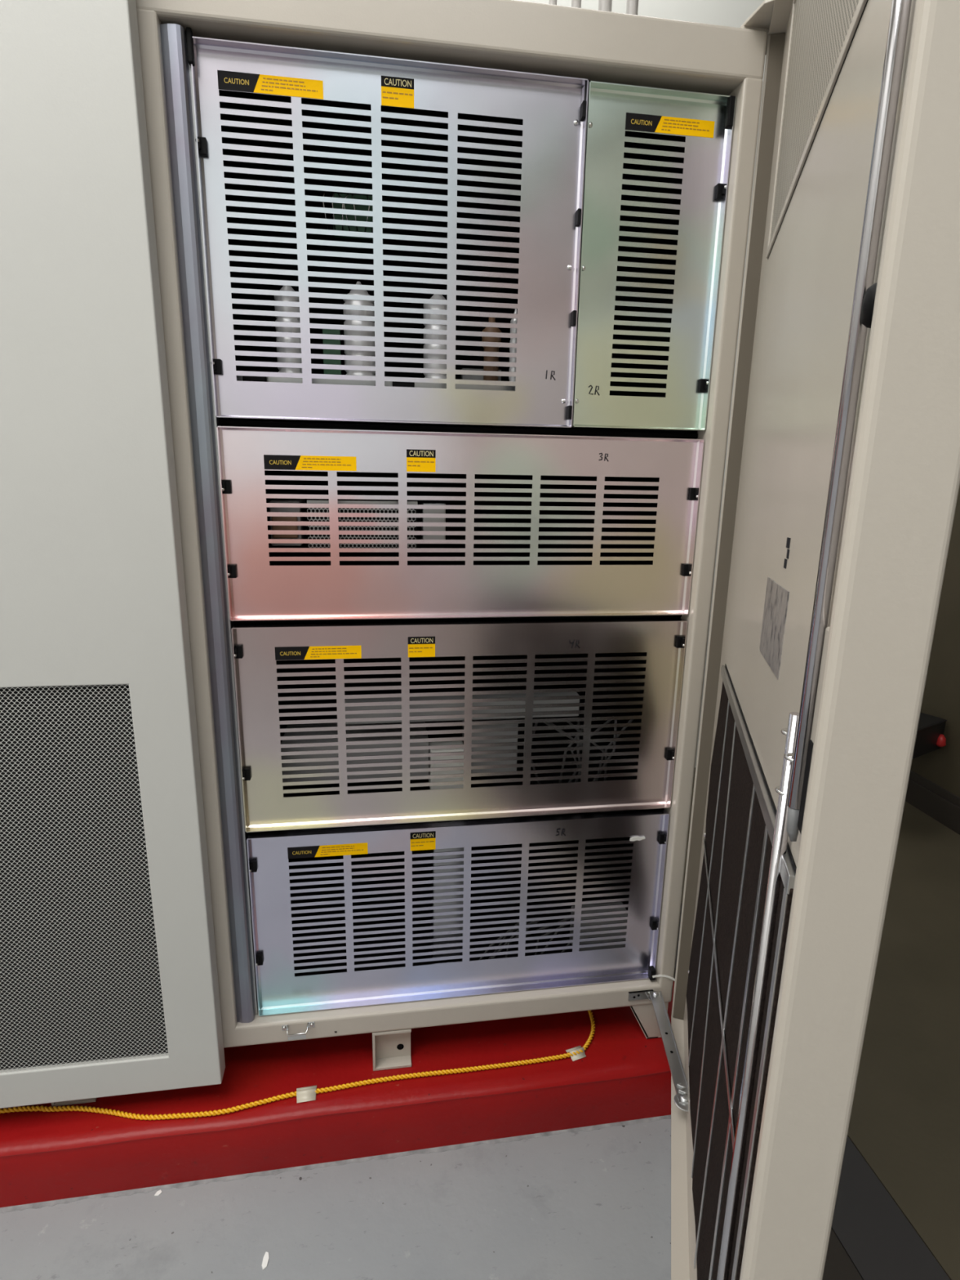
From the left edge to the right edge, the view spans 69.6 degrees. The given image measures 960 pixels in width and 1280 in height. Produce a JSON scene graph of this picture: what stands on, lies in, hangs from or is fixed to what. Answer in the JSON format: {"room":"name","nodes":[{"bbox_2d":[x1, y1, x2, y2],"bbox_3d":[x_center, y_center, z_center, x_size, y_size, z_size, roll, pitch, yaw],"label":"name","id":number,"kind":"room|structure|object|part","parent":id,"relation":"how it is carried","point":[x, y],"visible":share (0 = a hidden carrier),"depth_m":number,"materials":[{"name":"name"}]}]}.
{"room":"electrical equipment room","nodes":[
{"label":"electrical equipment room","id":0,"kind":"room"},
{"bbox_2d":[0,1119,671,1279],"bbox_3d":[-1.031,1.269,0.617,3.260,0.100,5.000,-1,14,-9],"label":"floor","id":1,"kind":"structure","parent":0,"point":[594,1204],"depth_m":1.27,"materials":[{"name":"grey concrete"}]},
{"bbox_2d":[154,1189,162,1195],"bbox_3d":[-0.613,1.054,1.315,0.009,0.002,0.013,9,16,30],"label":"chip","id":2,"kind":"object","parent":1,"relation":"on","point":[158,1193],"visible":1,"depth_m":1.31,"materials":[{"name":"white"}]},
{"bbox_2d":[262,1251,269,1270],"bbox_3d":[-0.374,1.085,1.207,0.011,0.002,0.028,-1,14,-9],"label":"chip","id":3,"kind":"object","parent":1,"relation":"on","point":[265,1260],"visible":1,"depth_m":1.21,"materials":[{"name":"white"}]},
{"bbox_2d":[0,1115,671,1212],"bbox_3d":[-0.538,1.050,1.338,2.060,0.001,0.015,-1,14,-9],"label":"trim","id":4,"kind":"structure","parent":1,"relation":"on","point":[179,1185],"depth_m":1.38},
{"bbox_2d":[0,981,674,1207],"bbox_3d":[-1.091,0.873,1.762,3.100,0.124,1.096,-1,14,-9],"label":"concrete plinth","id":5,"kind":"object","parent":1,"relation":"on","point":[624,1074],"visible":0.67,"depth_m":1.40,"materials":[{"name":"red paint"}]},
{"bbox_2d":[0,0,225,1108],"bbox_3d":[-1.077,-0.125,1.423,1.074,1.974,0.797,-1,14,-9],"label":"tall cabinet","id":6,"kind":"object","parent":5,"relation":"on","point":[109,984],"visible":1,"depth_m":1.10,"materials":[{"name":"white metal"}]},
{"bbox_2d":[0,684,168,1072],"bbox_3d":[-0.881,0.437,1.183,0.604,0.746,0.001,-1,14,-9],"label":"vent","id":7,"kind":"object","parent":6,"relation":"attached to","point":[126,684],"depth_m":1.21,"materials":[{"name":"grey metal"}]},
{"bbox_2d":[0,1009,595,1119],"bbox_3d":[-0.391,0.904,1.407,1.373,0.010,0.146,-3,14,-14],"label":"wire","id":8,"kind":"object","parent":5,"relation":"on","point":[94,1109],"visible":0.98,"depth_m":1.38,"materials":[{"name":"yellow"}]},
{"bbox_2d":[296,1085,316,1102],"bbox_3d":[-0.350,0.909,1.387,0.040,0.010,0.036,-1,14,-9],"label":"tape piece","id":9,"kind":"object","parent":5,"relation":"attached to","point":[306,1094],"visible":1,"depth_m":1.38,"materials":[{"name":"beige plastic"}]},
{"bbox_2d":[135,0,959,1279],"bbox_3d":[-0.028,-0.028,1.159,1.064,1.950,1.666,-1,14,-9],"label":"tall cabinet","id":10,"kind":"object","parent":5,"relation":"on","point":[451,291],"visible":1,"depth_m":1.16,"materials":[{"name":"beige metal"}]},
{"bbox_3d":[-0.522,-0.059,1.192,0.098,1.712,0.060,-1,14,-9],"label":"frame post","id":11,"kind":"part","parent":10,"relation":"part of","materials":[{"name":"beige metal"}]},
{"bbox_2d":[306,500,417,547],"bbox_3d":[-0.215,-0.213,1.273,0.200,0.086,0.008,-1,14,-9],"label":"grille","id":12,"kind":"object","parent":10,"relation":"attached to","point":[365,502],"depth_m":1.27,"materials":[{"name":"grey metal"}]},
{"bbox_3d":[-0.131,-0.625,1.114,0.598,0.525,0.021,-1,14,-9],"label":"vented panel","id":13,"kind":"part","parent":10,"relation":"part of","materials":[{"name":"silver metal"}]},
{"bbox_3d":[-0.084,0.777,1.473,1.018,0.049,0.070,-1,14,-9],"label":"rail","id":14,"kind":"part","parent":10,"relation":"part of","materials":[{"name":"beige metal"}]},
{"bbox_3d":[-0.067,0.561,1.490,0.068,0.280,0.020,-1,14,-9],"label":"module plate","id":15,"kind":"part","parent":10,"relation":"part of","materials":[{"name":"grey metal"}]},
{"bbox_3d":[-0.052,-0.929,1.056,1.018,0.070,0.070,-1,14,-9],"label":"header rail","id":16,"kind":"part","parent":10,"relation":"part of","materials":[{"name":"beige metal"}]},
{"bbox_3d":[-0.029,0.558,1.423,0.843,0.398,0.021,-1,14,-9],"label":"vented panel","id":17,"kind":"part","parent":10,"relation":"part of","materials":[{"name":"metal"}]},
{"bbox_3d":[-0.022,0.160,1.326,0.845,0.395,0.021,-1,14,-9],"label":"vented panel","id":18,"kind":"part","parent":10,"relation":"part of","materials":[{"name":"silver metal"}]},
{"bbox_3d":[-0.016,-0.201,1.238,0.846,0.325,0.021,-1,14,-9],"label":"vented panel","id":19,"kind":"part","parent":10,"relation":"part of","materials":[{"name":"silver metal"}]},
{"bbox_2d":[548,0,556,4],"bbox_3d":[0.143,-1.794,1.086,0.014,1.606,0.014,-1,14,-9],"label":"conduit pipe","id":20,"kind":"object","parent":10,"relation":"on","point":[551,2],"visible":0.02,"depth_m":1.24,"materials":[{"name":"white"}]},
{"bbox_2d":[571,0,581,8],"bbox_3d":[0.186,-1.795,1.092,0.018,1.606,0.018,-1,14,-9],"label":"conduit pipe","id":21,"kind":"object","parent":10,"relation":"on","point":[575,3],"visible":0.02,"depth_m":1.24,"materials":[{"name":"white"}]},
{"bbox_2d":[598,0,612,12],"bbox_3d":[0.240,-1.796,1.100,0.024,1.606,0.024,-1,14,-9],"label":"conduit pipe","id":22,"kind":"object","parent":10,"relation":"on","point":[603,5],"visible":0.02,"depth_m":1.25,"materials":[{"name":"white"}]},
{"bbox_2d":[626,0,638,14],"bbox_3d":[0.291,-1.797,1.108,0.021,1.606,0.021,-1,14,-9],"label":"conduit pipe","id":23,"kind":"object","parent":10,"relation":"on","point":[632,7],"visible":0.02,"depth_m":1.26,"materials":[{"name":"white metal"}]},
{"bbox_3d":[0.289,-0.632,1.179,0.247,0.522,0.021,-1,14,-9],"label":"vented panel","id":24,"kind":"part","parent":10,"relation":"part of","materials":[{"name":"silver metal"}]},
{"bbox_2d":[652,974,675,981],"bbox_3d":[0.408,0.743,1.502,0.068,0.032,0.007,1,14,-1],"label":"cable tie","id":25,"kind":"object","parent":10,"relation":"attached to","point":[656,975],"visible":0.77,"depth_m":1.50,"materials":[{"name":"white plastic"}]},
{"bbox_3d":[0.419,-0.076,1.335,0.034,1.712,0.060,-1,14,-9],"label":"frame post","id":26,"kind":"part","parent":10,"relation":"part of","materials":[{"name":"metal"}]},
{"bbox_3d":[0.456,-0.972,1.098,0.079,0.011,0.162,-1,14,-9],"label":"hinge plate","id":27,"kind":"part","parent":10,"relation":"part of","materials":[{"name":"beige paint"}]},
{"bbox_3d":[0.232,0.503,0.631,0.011,0.915,0.012,5,13,15],"label":"lock rod","id":28,"kind":"part","parent":10,"relation":"part of","materials":[{"name":"silver metal"}]},
{"bbox_3d":[0.331,0.119,0.867,0.006,0.037,0.733,5,13,15],"label":"filter frame","id":29,"kind":"part","parent":10,"relation":"part of","materials":[{"name":"grey metal"}]},
{"bbox_3d":[0.334,0.018,0.841,0.048,1.860,0.963,5,13,15],"label":"cabinet door","id":30,"kind":"part","parent":10,"relation":"part of","materials":[{"name":"beige paint"}]},
{"bbox_3d":[0.236,0.066,0.482,0.004,0.151,0.026,5,13,15],"label":"handle plate","id":31,"kind":"part","parent":10,"relation":"part of","materials":[{"name":"beige metal"}]},
{"bbox_3d":[0.245,-0.336,0.410,0.010,0.940,0.018,5,13,15],"label":"lock rod","id":32,"kind":"part","parent":10,"relation":"part of","materials":[{"name":"silver metal"}]},
{"bbox_3d":[0.234,-0.198,0.408,0.014,0.026,0.026,5,13,15],"label":"knob","id":33,"kind":"part","parent":10,"relation":"part of","materials":[{"name":"black plastic"}]},
{"bbox_2d":[565,1045,586,1061],"bbox_3d":[0.209,0.892,1.497,0.037,0.010,0.031,-4,15,-21],"label":"tape piece","id":34,"kind":"object","parent":5,"relation":"attached to","point":[582,1055],"visible":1,"depth_m":1.49,"materials":[{"name":"beige plastic"}]},
{"bbox_2d":[518,0,765,767],"bbox_3d":[-0.507,-1.144,2.655,5.000,3.638,0.100,-1,14,-9],"label":"wall","id":35,"kind":"structure","parent":0,"point":[731,13],"depth_m":2.52,"materials":[{"name":"white paint"}]},
{"bbox_2d":[673,969,862,1279],"bbox_3d":[0.646,1.238,0.873,0.134,0.100,5.000,-1,14,-9],"label":"trim","id":36,"kind":"structure","parent":35,"relation":"attached to","point":[838,1265],"depth_m":1.22,"materials":[{"name":"grey"}]},
{"bbox_2d":[675,903,950,1279],"bbox_3d":[0.789,1.235,0.895,0.150,0.100,5.000,-1,14,-9],"label":"trim","id":37,"kind":"structure","parent":35,"relation":"attached to","point":[880,1242],"depth_m":1.27,"materials":[{"name":"grey"}]},
{"bbox_2d":[681,767,959,1279],"bbox_3d":[1.533,1.221,1.009,1.352,0.100,5.000,-1,14,-9],"label":"floor","id":38,"kind":"structure","parent":0,"point":[904,1120],"depth_m":1.68,"materials":[{"name":"grey concrete"}]},
{"bbox_2d":[910,484,959,797],"bbox_3d":[2.225,-0.606,0.665,0.100,3.638,5.000,-1,14,-9],"label":"wall","id":39,"kind":"structure","parent":0,"point":[940,766],"depth_m":2.76,"materials":[{"name":"beige paint"}]},
{"bbox_2d":[912,712,946,759],"bbox_3d":[1.653,0.384,2.733,0.400,0.124,0.206,-8,16,-31],"label":"box","id":40,"kind":"object","parent":39,"relation":"attached to","point":[930,737],"visible":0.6,"depth_m":2.72,"materials":[{"name":"black"}]},
{"bbox_2d":[905,769,959,835],"bbox_3d":[2.144,1.106,1.024,0.015,0.138,4.900,-1,14,-9],"label":"baseboard","id":41,"kind":"structure","parent":39,"relation":"attached to","point":[943,806],"depth_m":2.82,"materials":[{"name":"grey"}]}
]}

